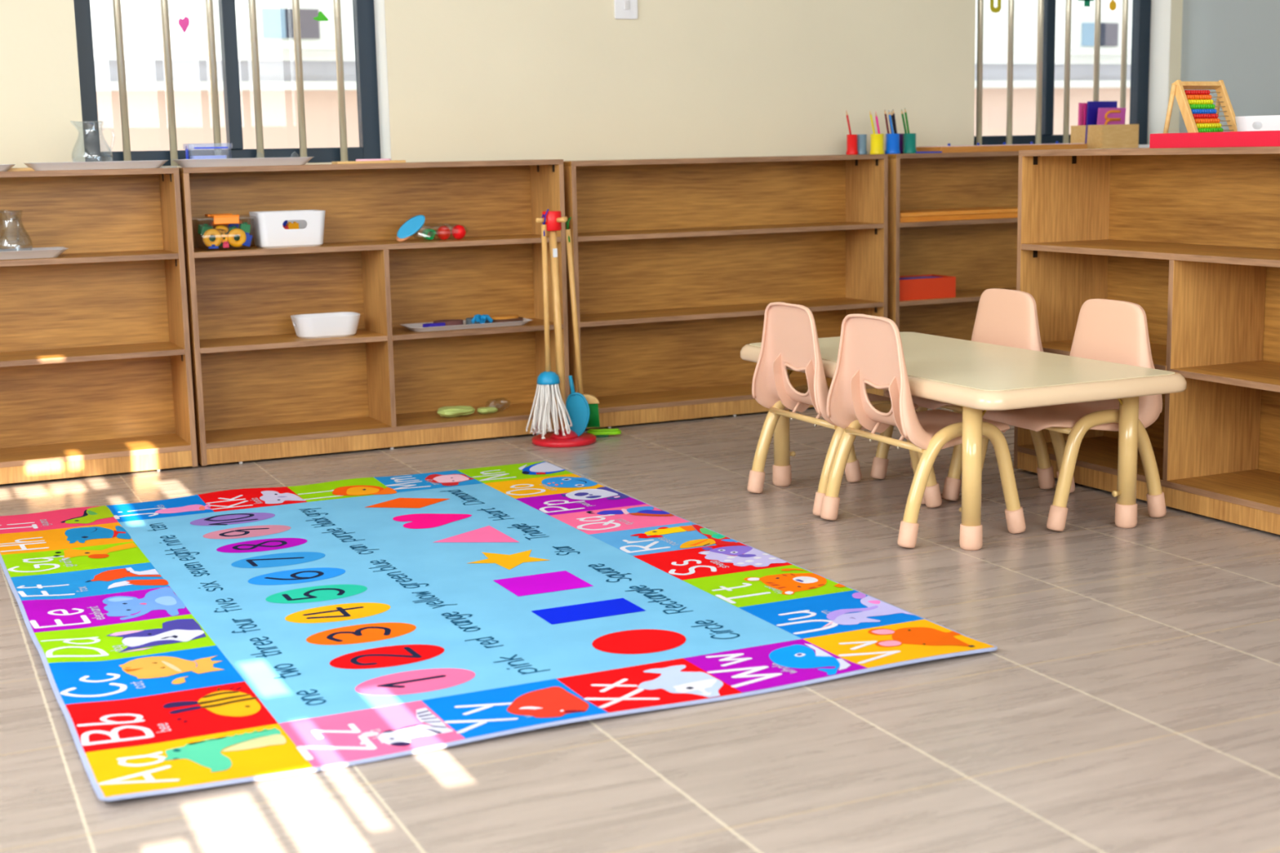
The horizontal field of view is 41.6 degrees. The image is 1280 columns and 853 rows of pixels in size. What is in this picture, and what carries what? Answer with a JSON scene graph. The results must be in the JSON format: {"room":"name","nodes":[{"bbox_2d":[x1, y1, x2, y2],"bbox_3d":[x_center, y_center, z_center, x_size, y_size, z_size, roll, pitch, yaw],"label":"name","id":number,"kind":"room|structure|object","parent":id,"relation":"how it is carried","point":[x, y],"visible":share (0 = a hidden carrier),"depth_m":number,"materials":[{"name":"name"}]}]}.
{"room":"preschool classroom","nodes":[
{"label":"preschool classroom","id":0,"kind":"room"},
{"bbox_2d":[0,0,1182,168],"bbox_3d":[-0.150,-1.386,5.831,7.500,2.700,0.160,-5,10,-25],"label":"wall","id":1,"kind":"structure","parent":0,"point":[468,80],"depth_m":5.83,"materials":[{"name":"beige paint"}]},
{"bbox_2d":[73,0,380,165],"bbox_3d":[-1.303,-1.406,5.305,0.960,1.149,0.112,-5,10,-25],"label":"window","id":2,"kind":"structure","parent":1,"relation":"in","point":[369,148],"depth_m":5.35,"materials":[{"name":"blue paint"}]},
{"bbox_2d":[178,17,189,31],"bbox_3d":[-1.436,-1.266,5.300,0.033,0.048,0.001,-5,10,-25],"label":"sticker","id":3,"kind":"object","parent":2,"relation":"attached to","point":[184,23],"visible":1,"depth_m":5.30,"materials":[{"name":"pink paper"}]},
{"bbox_2d":[313,11,328,21],"bbox_3d":[-1.040,-1.336,5.478,0.050,0.031,0.001,-5,10,-25],"label":"sticker","id":4,"kind":"object","parent":2,"relation":"attached to","point":[321,16],"visible":1,"depth_m":5.48,"materials":[{"name":"green paper"}]},
{"bbox_2d":[373,0,391,158],"bbox_3d":[-0.850,-1.441,5.464,0.001,1.145,0.114,-5,10,-25],"label":"trim","id":5,"kind":"structure","parent":1,"relation":"attached to","point":[379,5],"depth_m":5.51,"materials":[{"name":"white paint"}]},
{"bbox_2d":[613,0,637,18],"bbox_3d":[-0.047,-1.442,5.773,0.086,0.086,0.016,-5,10,-25],"label":"light switch","id":6,"kind":"object","parent":1,"relation":"attached to","point":[623,9],"visible":1,"depth_m":5.77,"materials":[{"name":"white plastic"}]},
{"bbox_2d":[973,0,1151,146],"bbox_3d":[1.663,-1.690,6.676,0.962,1.149,0.112,-5,10,-25],"label":"window","id":7,"kind":"structure","parent":1,"relation":"in","point":[1141,9],"depth_m":6.71,"materials":[{"name":"blue paint"}]},
{"bbox_2d":[990,0,1000,13],"bbox_3d":[1.393,-1.661,6.588,0.052,0.080,0.001,-5,10,-25],"label":"sticker","id":8,"kind":"object","parent":7,"relation":"attached to","point":[993,8],"visible":1,"depth_m":6.59,"materials":[{"name":"yellow"}]},
{"bbox_2d":[1077,0,1093,6],"bbox_3d":[1.794,-1.727,6.770,0.080,0.072,0.001,-5,10,-25],"label":"sticker","id":9,"kind":"object","parent":7,"relation":"attached to","point":[1086,2],"visible":1,"depth_m":6.78,"materials":[{"name":"teal paper"}]},
{"bbox_2d":[1109,0,1116,10],"bbox_3d":[1.920,-1.715,6.832,0.035,0.050,0.001,-5,10,-25],"label":"sticker","id":10,"kind":"object","parent":7,"relation":"attached to","point":[1113,5],"visible":1,"depth_m":6.83,"materials":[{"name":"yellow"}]},
{"bbox_2d":[1146,0,1171,144],"bbox_3d":[2.117,-1.726,6.835,0.001,1.145,0.114,-5,10,-25],"label":"trim","id":11,"kind":"structure","parent":1,"relation":"attached to","point":[1160,28],"depth_m":6.88,"materials":[{"name":"white paint"}]},
{"bbox_2d":[0,407,1279,852],"bbox_3d":[1.337,0.465,2.999,7.200,0.100,6.680,-5,10,-25],"label":"floor","id":12,"kind":"structure","parent":0,"point":[1127,700],"depth_m":2.72,"materials":[{"name":"grey tile"}]},
{"bbox_2d":[0,167,197,484],"bbox_3d":[-1.952,-0.283,4.886,1.213,0.900,0.265,-5,10,-25],"label":"open shelf unit","id":13,"kind":"object","parent":12,"relation":"on","point":[95,367],"visible":1,"depth_m":5.11,"materials":[{"name":"brown wood"}]},
{"bbox_2d":[0,164,15,171],"bbox_3d":[-1.931,-0.731,4.774,0.300,0.020,0.150,-5,10,-25],"label":"serving tray","id":14,"kind":"object","parent":13,"relation":"on","point":[3,167],"visible":0.99,"depth_m":4.77,"materials":[{"name":"white plastic"}]},
{"bbox_2d":[7,167,34,171],"bbox_3d":[-1.793,-0.743,4.866,0.110,0.009,0.100,-5,10,-25],"label":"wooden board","id":15,"kind":"object","parent":13,"relation":"on","point":[24,168],"visible":0.5,"depth_m":4.82,"materials":[{"name":"brown wood"}]},
{"bbox_2d":[0,246,68,259],"bbox_3d":[-1.851,-0.497,4.865,0.370,0.025,0.150,-5,10,-25],"label":"serving tray","id":16,"kind":"object","parent":13,"relation":"on","point":[36,252],"visible":1,"depth_m":4.86,"materials":[{"name":"white plastic"}]},
{"bbox_2d":[24,160,168,170],"bbox_3d":[-1.592,-0.765,4.931,0.400,0.023,0.150,-5,10,-25],"label":"serving tray","id":17,"kind":"object","parent":13,"relation":"on","point":[148,163],"visible":0.95,"depth_m":4.87,"materials":[{"name":"white plastic"}]},
{"bbox_2d":[178,159,569,466],"bbox_3d":[-0.844,-0.389,5.399,1.213,0.900,0.265,-5,10,-25],"label":"open shelf unit","id":18,"kind":"object","parent":12,"relation":"on","point":[262,390],"visible":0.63,"depth_m":5.45,"materials":[{"name":"brown wood"}]},
{"bbox_2d":[191,213,255,248],"bbox_3d":[-1.270,-0.593,5.124,0.185,0.108,0.141,-5,10,-25],"label":"tub","id":19,"kind":"object","parent":18,"relation":"on","point":[227,218],"visible":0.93,"depth_m":5.07,"materials":[{"name":"plastic"}]},
{"bbox_2d":[197,223,213,235],"bbox_3d":[-1.319,-0.597,5.104,0.037,0.037,0.034,-10,12,-42],"label":"block","id":20,"kind":"object","parent":19,"relation":"in","point":[202,228],"visible":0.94,"depth_m":5.09,"materials":[{"name":"green plastic"}]},
{"bbox_2d":[202,228,222,246],"bbox_3d":[-1.290,-0.568,5.079,0.059,0.059,0.023,-6,10,-25],"label":"ring","id":21,"kind":"object","parent":19,"relation":"in","point":[208,233],"visible":1,"depth_m":5.07,"materials":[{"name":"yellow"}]},
{"bbox_2d":[208,244,218,248],"bbox_3d":[-1.288,-0.543,5.080,0.030,0.013,0.014,-5,10,-25],"label":"block","id":22,"kind":"object","parent":19,"relation":"in","point":[214,246],"visible":1,"depth_m":5.07,"materials":[{"name":"blue plastic"}]},
{"bbox_2d":[214,225,228,233],"bbox_3d":[-1.268,-0.597,5.100,0.038,0.026,0.037,-7,11,-31],"label":"ring","id":23,"kind":"object","parent":19,"relation":"in","point":[221,228],"visible":1,"depth_m":5.09,"materials":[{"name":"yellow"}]},
{"bbox_2d":[208,231,239,246],"bbox_3d":[-1.275,-0.576,5.145,0.100,0.047,0.030,-5,10,-25],"label":"block","id":24,"kind":"object","parent":19,"relation":"in","point":[212,237],"visible":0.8,"depth_m":5.13,"materials":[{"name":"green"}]},
{"bbox_2d":[221,232,228,243],"bbox_3d":[-1.260,-0.570,5.100,0.034,0.034,0.012,-5,10,-25],"label":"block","id":25,"kind":"object","parent":19,"relation":"in","point":[224,235],"visible":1,"depth_m":5.10,"materials":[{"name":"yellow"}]},
{"bbox_2d":[209,220,241,225],"bbox_3d":[-1.265,-0.624,5.137,0.090,0.017,0.040,-5,10,-25],"label":"block","id":26,"kind":"object","parent":19,"relation":"in","point":[211,223],"visible":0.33,"depth_m":5.12,"materials":[{"name":"orange plastic"}]},
{"bbox_2d":[222,241,229,248],"bbox_3d":[-1.255,-0.551,5.099,0.018,0.019,0.014,-5,10,-25],"label":"block","id":27,"kind":"object","parent":19,"relation":"in","point":[225,245],"visible":1,"depth_m":5.09,"materials":[{"name":"red"}]},
{"bbox_2d":[228,226,238,236],"bbox_3d":[-1.238,-0.595,5.126,0.032,0.033,0.020,-3,10,-13],"label":"block","id":28,"kind":"object","parent":19,"relation":"in","point":[232,227],"visible":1,"depth_m":5.12,"materials":[{"name":"green plastic"}]},
{"bbox_2d":[227,223,239,228],"bbox_3d":[-1.242,-0.615,5.136,0.032,0.025,0.023,-5,10,-25],"label":"block","id":29,"kind":"object","parent":19,"relation":"in","point":[237,225],"visible":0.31,"depth_m":5.13,"materials":[{"name":"blue plastic"}]},
{"bbox_2d":[226,228,246,247],"bbox_3d":[-1.224,-0.573,5.108,0.058,0.057,0.024,-5,10,-24],"label":"ring","id":30,"kind":"object","parent":19,"relation":"in","point":[233,233],"visible":1,"depth_m":5.10,"materials":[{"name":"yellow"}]},
{"bbox_2d":[239,222,250,233],"bbox_3d":[-1.206,-0.606,5.132,0.033,0.035,0.016,-7,11,-30],"label":"block","id":31,"kind":"object","parent":19,"relation":"in","point":[245,227],"visible":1,"depth_m":5.13,"materials":[{"name":"green plastic"}]},
{"bbox_2d":[241,231,252,246],"bbox_3d":[-1.201,-0.570,5.126,0.036,0.044,0.020,-8,11,-36],"label":"block","id":32,"kind":"object","parent":19,"relation":"in","point":[247,243],"visible":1,"depth_m":5.12,"materials":[{"name":"blue plastic"}]},
{"bbox_2d":[172,156,313,167],"bbox_3d":[-1.204,-0.803,5.110,0.410,0.024,0.150,-5,10,-25],"label":"serving tray","id":33,"kind":"object","parent":18,"relation":"on","point":[294,160],"visible":0.96,"depth_m":5.05,"materials":[{"name":"white plastic"}]},
{"bbox_2d":[184,142,232,159],"bbox_3d":[-1.301,-0.820,5.072,0.132,0.066,0.099,-5,10,-25],"label":"box","id":34,"kind":"object","parent":33,"relation":"on","point":[206,157],"visible":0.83,"depth_m":5.04,"materials":[{"name":"blue plastic"}]},
{"bbox_2d":[248,209,325,248],"bbox_3d":[-1.094,-0.615,5.231,0.212,0.109,0.150,-5,10,-25],"label":"storage bin","id":35,"kind":"object","parent":18,"relation":"on","point":[268,231],"visible":0.99,"depth_m":5.17,"materials":[{"name":"white plastic"}]},
{"bbox_2d":[286,222,298,229],"bbox_3d":[-1.074,-0.620,5.204,0.034,0.026,0.016,-8,11,-36],"label":"brick","id":36,"kind":"object","parent":35,"relation":"in","point":[293,225],"visible":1,"depth_m":5.20,"materials":[{"name":"orange"}]},
{"bbox_2d":[290,311,359,338],"bbox_3d":[-0.991,-0.319,5.314,0.208,0.067,0.140,-5,10,-25],"label":"storage bin","id":37,"kind":"object","parent":18,"relation":"on","point":[337,324],"visible":1,"depth_m":5.26,"materials":[{"name":"white plastic"}]},
{"bbox_2d":[331,160,405,164],"bbox_3d":[-0.853,-0.831,5.290,0.220,0.008,0.070,-5,10,-25],"label":"wooden board","id":38,"kind":"object","parent":18,"relation":"on","point":[388,161],"visible":0.86,"depth_m":5.26,"materials":[{"name":"brown wood"}]},
{"bbox_2d":[355,158,391,160],"bbox_3d":[-0.839,-0.840,5.295,0.110,0.006,0.044,-5,10,-25],"label":"cloth","id":39,"kind":"object","parent":38,"relation":"on","point":[372,159],"visible":0.96,"depth_m":5.28,"materials":[{"name":"pink"}]},
{"bbox_2d":[395,235,409,241],"bbox_3d":[-0.750,-0.615,5.370,0.057,0.047,0.040,-3,9,-9],"label":"saucer","id":40,"kind":"object","parent":18,"relation":"on","point":[397,238],"visible":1,"depth_m":5.36,"materials":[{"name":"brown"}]},
{"bbox_2d":[396,214,425,238],"bbox_3d":[-0.731,-0.638,5.373,0.092,0.073,0.046,-4,10,-17],"label":"saucer","id":41,"kind":"object","parent":40,"relation":"on","point":[413,224],"visible":1,"depth_m":5.37,"materials":[{"name":"blue plastic"}]},
{"bbox_2d":[436,405,475,417],"bbox_3d":[-0.602,-0.051,5.521,0.135,0.035,0.093,-7,11,-30],"label":"pouch","id":42,"kind":"object","parent":18,"relation":"on","point":[455,411],"visible":1,"depth_m":5.49,"materials":[{"name":"green"}]},
{"bbox_2d":[400,317,532,332],"bbox_3d":[-0.566,-0.333,5.503,0.420,0.016,0.150,-5,10,-25],"label":"serving tray","id":43,"kind":"object","parent":18,"relation":"on","point":[419,327],"visible":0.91,"depth_m":5.46,"materials":[{"name":"white plastic"}]},
{"bbox_2d":[422,322,445,327],"bbox_3d":[-0.666,-0.324,5.429,0.077,0.018,0.024,-5,10,-25],"label":"scrap","id":44,"kind":"object","parent":43,"relation":"on","point":[437,324],"visible":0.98,"depth_m":5.42,"materials":[{"name":"blue paper"}]},
{"bbox_2d":[433,319,463,325],"bbox_3d":[-0.625,-0.337,5.486,0.100,0.018,0.068,-5,10,-25],"label":"disc","id":45,"kind":"object","parent":43,"relation":"on","point":[449,322],"visible":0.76,"depth_m":5.46,"materials":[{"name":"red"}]},
{"bbox_2d":[466,317,490,324],"bbox_3d":[-0.530,-0.347,5.541,0.090,0.022,0.061,-5,10,-25],"label":"disc","id":46,"kind":"object","parent":43,"relation":"on","point":[468,319],"visible":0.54,"depth_m":5.51,"materials":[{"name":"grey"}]},
{"bbox_2d":[471,314,493,324],"bbox_3d":[-0.515,-0.349,5.489,0.073,0.034,0.053,-5,10,-25],"label":"ribbon bow","id":47,"kind":"object","parent":43,"relation":"on","point":[477,317],"visible":1,"depth_m":5.48,"materials":[{"name":"blue fabric"}]},
{"bbox_2d":[491,316,523,323],"bbox_3d":[-0.442,-0.350,5.566,0.115,0.016,0.075,-5,10,-25],"label":"disc","id":48,"kind":"object","parent":43,"relation":"on","point":[519,318],"visible":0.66,"depth_m":5.53,"materials":[{"name":"brown wood"}]},
{"bbox_2d":[489,314,518,319],"bbox_3d":[-0.451,-0.362,5.560,0.105,0.008,0.068,-5,10,-25],"label":"disc","id":49,"kind":"object","parent":48,"relation":"on","point":[508,316],"visible":0.88,"depth_m":5.54,"materials":[{"name":"orange wood"}]},
{"bbox_2d":[476,406,497,413],"bbox_3d":[-0.505,-0.054,5.573,0.075,0.022,0.055,-7,11,-30],"label":"pouch","id":50,"kind":"object","parent":18,"relation":"on","point":[481,410],"visible":1,"depth_m":5.56,"materials":[{"name":"green"}]},
{"bbox_3d":[-0.647,-0.629,5.425,0.200,0.055,0.082,-5,10,-25],"label":"plastic bag","id":51,"kind":"object","parent":18,"relation":"on","visible":0},
{"bbox_2d":[422,228,436,239],"bbox_3d":[-0.678,-0.618,5.408,0.037,0.037,0.056,-5,10,-25],"label":"toy","id":52,"kind":"object","parent":51,"relation":"in","point":[432,232],"visible":1,"depth_m":5.40,"materials":[{"name":"green plastic"}]},
{"bbox_2d":[436,226,450,239],"bbox_3d":[-0.633,-0.625,5.427,0.045,0.045,0.045,-5,10,-25],"label":"ball","id":53,"kind":"object","parent":51,"relation":"in","point":[443,233],"visible":1,"depth_m":5.41,"materials":[{"name":"red plastic"}]},
{"bbox_2d":[451,224,466,239],"bbox_3d":[-0.586,-0.629,5.440,0.047,0.047,0.047,-5,10,-25],"label":"ball","id":54,"kind":"object","parent":51,"relation":"in","point":[458,232],"visible":1,"depth_m":5.42,"materials":[{"name":"red plastic"}]},
{"bbox_2d":[0,461,997,800],"bbox_3d":[-0.531,0.321,3.744,1.590,0.019,2.225,-5,10,-25],"label":"rug","id":55,"kind":"object","parent":12,"relation":"on","point":[229,637],"visible":1,"depth_m":3.34,"materials":[{"name":"multicoloured carpet"}]},
{"bbox_2d":[532,210,596,447],"bbox_3d":[-0.251,-0.314,5.360,0.207,0.740,0.207,-5,10,-25],"label":"stand","id":56,"kind":"object","parent":12,"relation":"on","point":[553,220],"visible":0.88,"depth_m":5.34,"materials":[{"name":"red paint"}]},
{"bbox_2d":[525,208,572,439],"bbox_3d":[-0.293,-0.327,5.321,0.134,0.718,0.158,-5,10,-22],"label":"mop","id":57,"kind":"object","parent":56,"relation":"on","point":[548,381],"visible":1,"depth_m":5.32,"materials":[{"name":"white fabric"}]},
{"bbox_2d":[565,375,590,436],"bbox_3d":[-0.202,-0.064,5.406,0.086,0.202,0.017,1,10,13],"label":"dustpan","id":58,"kind":"object","parent":56,"relation":"on","point":[577,406],"visible":0.88,"depth_m":5.40,"materials":[{"name":"blue plastic"}]},
{"bbox_2d":[564,217,599,427],"bbox_3d":[-0.185,-0.332,5.406,0.095,0.679,0.024,-2,9,-5],"label":"broom","id":59,"kind":"object","parent":56,"relation":"hanging from","point":[593,421],"visible":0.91,"depth_m":5.41,"materials":[{"name":"brown wood"}]},
{"bbox_2d":[586,428,621,436],"bbox_3d":[-0.118,0.020,5.517,0.112,0.023,0.042,-1,9,-1],"label":"brush","id":60,"kind":"object","parent":12,"relation":"on","point":[597,432],"visible":0.96,"depth_m":5.50,"materials":[{"name":"green plastic"}]},
{"bbox_2d":[563,154,888,428],"bbox_3d":[0.282,-0.494,5.920,1.223,0.893,0.265,-5,10,-25],"label":"open shelf unit","id":61,"kind":"object","parent":12,"relation":"on","point":[678,264],"visible":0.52,"depth_m":6.00,"materials":[{"name":"brown wood"}]},
{"bbox_2d":[845,134,857,155],"bbox_3d":[0.764,-1.017,6.067,0.043,0.072,0.043,-5,10,-25],"label":"pencil cup","id":62,"kind":"object","parent":61,"relation":"on","point":[851,140],"visible":0.96,"depth_m":6.05,"materials":[{"name":"red plastic"}]},
{"bbox_2d":[845,111,851,134],"bbox_3d":[0.757,-1.064,6.054,0.038,0.144,0.008,-7,11,-32],"label":"pencil","id":63,"kind":"object","parent":62,"relation":"in","point":[846,113],"visible":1,"depth_m":6.04,"materials":[{"name":"red wood"}]},
{"bbox_2d":[857,133,867,154],"bbox_3d":[0.800,-1.021,6.089,0.045,0.072,0.045,-5,10,-25],"label":"pencil cup","id":64,"kind":"object","parent":61,"relation":"on","point":[861,138],"visible":0.88,"depth_m":6.07,"materials":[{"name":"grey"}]},
{"bbox_2d":[869,133,884,154],"bbox_3d":[0.851,-1.014,6.037,0.053,0.072,0.053,-5,10,-25],"label":"pencil cup","id":65,"kind":"object","parent":61,"relation":"on","point":[877,140],"visible":0.99,"depth_m":6.02,"materials":[{"name":"yellow plastic"}]},
{"bbox_2d":[869,110,875,133],"bbox_3d":[0.838,-1.060,6.026,0.040,0.142,0.008,-7,11,-31],"label":"pencil","id":66,"kind":"object","parent":65,"relation":"in","point":[870,113],"visible":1,"depth_m":6.01,"materials":[{"name":"yellow wood"}]},
{"bbox_2d":[875,111,879,133],"bbox_3d":[0.856,-1.058,6.026,0.034,0.136,0.008,-7,11,-32],"label":"pencil","id":67,"kind":"object","parent":65,"relation":"in","point":[876,115],"visible":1,"depth_m":6.01,"materials":[{"name":"pink wood"}]},
{"bbox_2d":[746,302,924,515],"bbox_3d":[0.521,-0.069,4.423,0.357,0.527,0.385,-5,10,-25],"label":"chair","id":68,"kind":"object","parent":12,"relation":"on","point":[789,339],"visible":0.68,"depth_m":4.40,"materials":[{"name":"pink plastic"}]},
{"bbox_2d":[820,313,1026,547],"bbox_3d":[0.682,-0.016,4.075,0.357,0.527,0.385,-5,10,-25],"label":"chair","id":69,"kind":"object","parent":12,"relation":"on","point":[871,353],"visible":0.97,"depth_m":4.00,"materials":[{"name":"pink plastic"}]},
{"bbox_2d":[884,151,1018,341],"bbox_3d":[1.419,-0.603,6.445,1.223,0.893,0.265,-5,10,-25],"label":"open shelf unit","id":70,"kind":"object","parent":12,"relation":"on","point":[981,254],"visible":0.15,"depth_m":6.45,"materials":[{"name":"brown wood"}]},
{"bbox_2d":[884,133,900,154],"bbox_3d":[0.909,-1.018,6.057,0.055,0.072,0.055,-5,10,-25],"label":"pencil cup","id":71,"kind":"object","parent":70,"relation":"on","point":[892,140],"visible":0.97,"depth_m":6.04,"materials":[{"name":"blue plastic"}]},
{"bbox_2d":[884,110,889,133],"bbox_3d":[0.893,-1.067,6.051,0.035,0.144,0.008,-7,11,-32],"label":"pencil","id":72,"kind":"object","parent":71,"relation":"in","point":[885,113],"visible":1,"depth_m":6.04,"materials":[{"name":"red wood"}]},
{"bbox_2d":[888,111,893,133],"bbox_3d":[0.907,-1.064,6.040,0.037,0.142,0.008,-7,11,-32],"label":"pencil","id":73,"kind":"object","parent":71,"relation":"in","point":[890,116],"visible":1,"depth_m":6.03,"materials":[{"name":"blue wood"}]},
{"bbox_2d":[890,111,896,133],"bbox_3d":[0.917,-1.065,6.052,0.037,0.140,0.008,-7,11,-32],"label":"pencil","id":74,"kind":"object","parent":71,"relation":"in","point":[891,113],"visible":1,"depth_m":6.04,"materials":[{"name":"black wood"}]},
{"bbox_2d":[899,133,903,153],"bbox_3d":[0.941,-1.032,6.135,0.047,0.072,0.047,-5,10,-25],"label":"pencil cup","id":75,"kind":"object","parent":70,"relation":"on","point":[901,135],"visible":0.37,"depth_m":6.12,"materials":[{"name":"purple plastic"}]},
{"bbox_2d":[902,133,916,153],"bbox_3d":[0.977,-1.026,6.095,0.050,0.072,0.050,-5,10,-25],"label":"pencil cup","id":76,"kind":"object","parent":70,"relation":"on","point":[909,139],"visible":0.91,"depth_m":6.08,"materials":[{"name":"teal plastic"}]},
{"bbox_2d":[901,109,906,133],"bbox_3d":[0.961,-1.074,6.087,0.041,0.145,0.008,-7,11,-31],"label":"pencil","id":77,"kind":"object","parent":76,"relation":"in","point":[902,113],"visible":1,"depth_m":6.08,"materials":[{"name":"green wood"}]},
{"bbox_2d":[904,107,909,133],"bbox_3d":[0.970,-1.076,6.082,0.036,0.149,0.008,-7,11,-32],"label":"pencil","id":78,"kind":"object","parent":76,"relation":"in","point":[905,112],"visible":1,"depth_m":6.07,"materials":[{"name":"green wood"}]},
{"bbox_2d":[899,274,955,301],"bbox_3d":[1.023,-0.516,6.239,0.250,0.076,0.150,-5,10,-25],"label":"box","id":79,"kind":"object","parent":70,"relation":"on","point":[912,287],"visible":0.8,"depth_m":6.18,"materials":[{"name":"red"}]},
{"bbox_2d":[915,151,942,153],"bbox_3d":[1.045,-0.994,6.098,0.100,0.006,0.012,-3,9,-11],"label":"stick","id":80,"kind":"object","parent":70,"relation":"on","point":[926,152],"visible":1,"depth_m":6.09,"materials":[{"name":"blue"}]},
{"bbox_2d":[899,206,1017,222],"bbox_3d":[1.162,-0.791,6.274,0.596,0.034,0.208,-5,10,-25],"label":"tray","id":81,"kind":"object","parent":70,"relation":"on","point":[993,212],"visible":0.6,"depth_m":6.19,"materials":[{"name":"orange plastic"}]},
{"bbox_2d":[915,141,1087,152],"bbox_3d":[1.355,-1.051,6.319,0.670,0.034,0.180,-5,10,-25],"label":"board","id":82,"kind":"object","parent":70,"relation":"on","point":[993,148],"visible":0.91,"depth_m":6.22,"materials":[{"name":"brown wood"}]},
{"bbox_2d":[870,288,1054,501],"bbox_3d":[0.876,-0.102,4.580,0.357,0.527,0.385,-5,10,-25],"label":"chair","id":83,"kind":"object","parent":12,"relation":"on","point":[1004,317],"visible":0.46,"depth_m":4.54,"materials":[{"name":"pink plastic"}]},
{"bbox_2d":[740,331,1186,551],"bbox_3d":[0.780,0.012,4.334,0.592,0.386,1.164,-5,10,-25],"label":"table","id":84,"kind":"object","parent":12,"relation":"on","point":[975,376],"visible":0.78,"depth_m":3.96,"materials":[{"name":"beige plastic"}]},
{"bbox_2d":[982,298,1166,531],"bbox_3d":[1.061,-0.046,4.213,0.357,0.527,0.385,-5,10,-25],"label":"chair","id":85,"kind":"object","parent":12,"relation":"on","point":[1112,331],"visible":0.76,"depth_m":4.14,"materials":[{"name":"pink plastic"}]},
{"bbox_2d":[1013,146,1279,534],"bbox_3d":[1.462,-0.250,4.255,0.320,0.902,1.220,-5,10,-25],"label":"open shelf unit","id":86,"kind":"object","parent":12,"relation":"on","point":[1189,237],"visible":0.78,"depth_m":4.35,"materials":[{"name":"brown wood"}]},
{"bbox_2d":[1070,124,1138,148],"bbox_3d":[1.796,-1.120,6.509,0.181,0.092,0.181,-5,10,-25],"label":"box","id":87,"kind":"object","parent":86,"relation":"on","point":[1112,135],"visible":0.89,"depth_m":6.44,"materials":[{"name":"brown wood"}]},
{"bbox_2d":[1077,102,1087,125],"bbox_3d":[1.743,-1.169,6.530,0.105,0.172,0.008,-5,12,-25],"label":"card","id":88,"kind":"object","parent":87,"relation":"in","point":[1081,105],"visible":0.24,"depth_m":6.50,"materials":[{"name":"pink paper"}]},
{"bbox_2d":[1083,103,1087,124],"bbox_3d":[1.761,-1.164,6.510,0.110,0.168,0.015,-5,10,-25],"label":"card","id":89,"kind":"object","parent":87,"relation":"in","point":[1085,104],"visible":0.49,"depth_m":6.48,"materials":[{"name":"pink paper"}]},
{"bbox_2d":[1084,101,1117,143],"bbox_3d":[1.778,-1.165,6.488,0.140,0.176,0.018,-5,10,-25],"label":"card","id":90,"kind":"object","parent":87,"relation":"in","point":[1092,106],"visible":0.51,"depth_m":6.46,"materials":[{"name":"blue paper"}]},
{"bbox_2d":[1097,107,1125,124],"bbox_3d":[1.806,-1.147,6.454,0.130,0.150,0.027,-5,10,-25],"label":"card","id":91,"kind":"object","parent":87,"relation":"in","point":[1106,116],"visible":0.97,"depth_m":6.44,"materials":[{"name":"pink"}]},
{"bbox_2d":[1137,144,1149,147],"bbox_3d":[1.955,-1.095,6.578,0.120,0.014,0.120,-5,10,-25],"label":"block","id":92,"kind":"object","parent":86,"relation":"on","point":[1139,145],"visible":0.23,"depth_m":6.51,"materials":[{"name":"white plastic"}]},
{"bbox_2d":[1149,130,1279,148],"bbox_3d":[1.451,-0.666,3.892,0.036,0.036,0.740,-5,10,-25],"label":"tray","id":93,"kind":"object","parent":86,"relation":"on","point":[1254,138],"visible":0.9,"depth_m":4.01,"materials":[{"name":"red plastic"}]},
{"bbox_2d":[1163,80,1237,133],"bbox_3d":[1.427,-0.790,4.253,0.181,0.171,0.121,-6,11,-29],"label":"abacus","id":94,"kind":"object","parent":93,"relation":"on","point":[1191,103],"visible":0.9,"depth_m":4.24,"materials":[{"name":"brown wood"}]},
{"bbox_2d":[1235,115,1279,131],"bbox_3d":[1.559,-0.722,4.103,0.200,0.073,0.130,7,12,41],"label":"storage bin","id":95,"kind":"object","parent":93,"relation":"on","point":[1266,122],"visible":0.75,"depth_m":4.08,"materials":[{"name":"white plastic"}]},
{"bbox_2d":[1178,0,1279,133],"bbox_3d":[3.692,-1.145,3.875,0.150,2.700,6.680,-5,10,-25],"label":"wall","id":96,"kind":"structure","parent":0,"point":[1236,42],"depth_m":6.58,"materials":[{"name":"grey paint"}]},
{"label":"outside","id":97,"kind":"structure","parent":0,"visible":0},
{"bbox_3d":[-0.950,0.708,7.997,26.000,0.100,3.700,-5,10,-25],"label":"ground","id":98,"kind":"structure","parent":97,"visible":0},
{"bbox_2d":[89,0,1132,151],"bbox_3d":[1.411,-2.844,10.524,21.000,6.000,0.420,-5,10,-25],"label":"neighbouring house","id":99,"kind":"structure","parent":98,"relation":"on","point":[141,20],"depth_m":8.96,"materials":[{"name":"beige paint"}]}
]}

